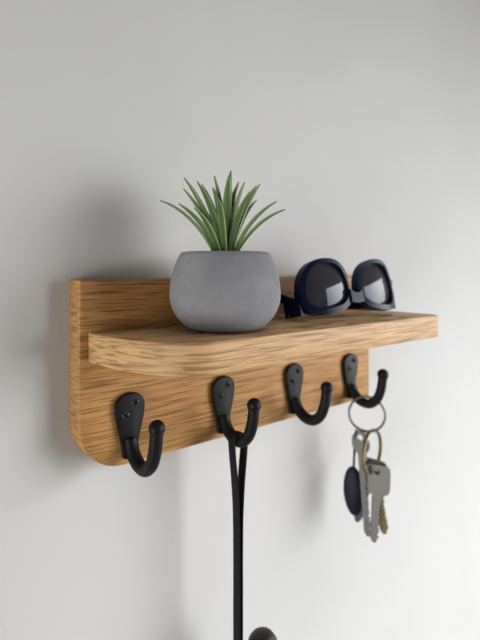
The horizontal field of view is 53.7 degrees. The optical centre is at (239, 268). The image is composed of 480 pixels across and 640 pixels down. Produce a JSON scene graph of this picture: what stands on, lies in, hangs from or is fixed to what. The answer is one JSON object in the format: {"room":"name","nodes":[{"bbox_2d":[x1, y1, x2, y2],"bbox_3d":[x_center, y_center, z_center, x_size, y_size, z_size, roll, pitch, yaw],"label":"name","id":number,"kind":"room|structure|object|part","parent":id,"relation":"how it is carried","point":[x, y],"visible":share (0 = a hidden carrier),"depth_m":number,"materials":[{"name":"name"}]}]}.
{"room":"home entryway","nodes":[
{"label":"home entryway","id":0,"kind":"room"},
{"bbox_2d":[0,0,479,639],"bbox_3d":[-0.263,0.277,0.254,3.540,2.500,0.120,0,0,-39],"label":"wall","id":1,"kind":"structure","parent":0,"point":[360,119],"depth_m":0.40,"materials":[{"name":"paint"}]},
{"bbox_2d":[70,275,437,476],"bbox_3d":[0.035,0.067,0.355,0.289,0.121,0.096,0,0,-39],"label":"shelf","id":2,"kind":"object","parent":1,"relation":"attached to","point":[144,384],"visible":0.95,"depth_m":0.31,"materials":[{"name":"brown wood"}]},
{"bbox_2d":[160,171,284,332],"bbox_3d":[-0.009,-0.012,0.308,0.073,0.102,0.075,0,0,-39],"label":"succulent plant","id":3,"kind":"object","parent":2,"relation":"on","point":[225,288],"visible":1,"depth_m":0.28,"materials":[{"name":"green plant"}]},
{"bbox_3d":[-0.010,0.014,0.309,0.072,0.050,0.072,0,0,-39],"label":"concrete pot","id":4,"kind":"part","parent":3,"relation":"part of","materials":[{"name":"grey concrete"}]},
{"bbox_2d":[228,431,276,639],"bbox_3d":[0.010,0.238,0.338,0.037,0.243,0.024,0,0,-2],"label":"lanyard","id":5,"kind":"object","parent":2,"relation":"hanging from","point":[237,479],"visible":1,"depth_m":0.34,"materials":[{"name":"black fabric"}]},
{"bbox_2d":[280,258,395,318],"bbox_3d":[0.085,0.015,0.387,0.169,0.047,0.037,0,0,-36],"label":"sunglasses","id":6,"kind":"object","parent":2,"relation":"on","point":[321,285],"visible":0.98,"depth_m":0.37,"materials":[{"name":"blue"}]},
{"bbox_2d":[343,395,390,542],"bbox_3d":[0.118,0.182,0.434,0.038,0.132,0.030,0,0,-9],"label":"keys","id":7,"kind":"object","parent":2,"relation":"hanging from","point":[373,476],"visible":1,"depth_m":0.43,"materials":[{"name":"silver metal"}]}
]}

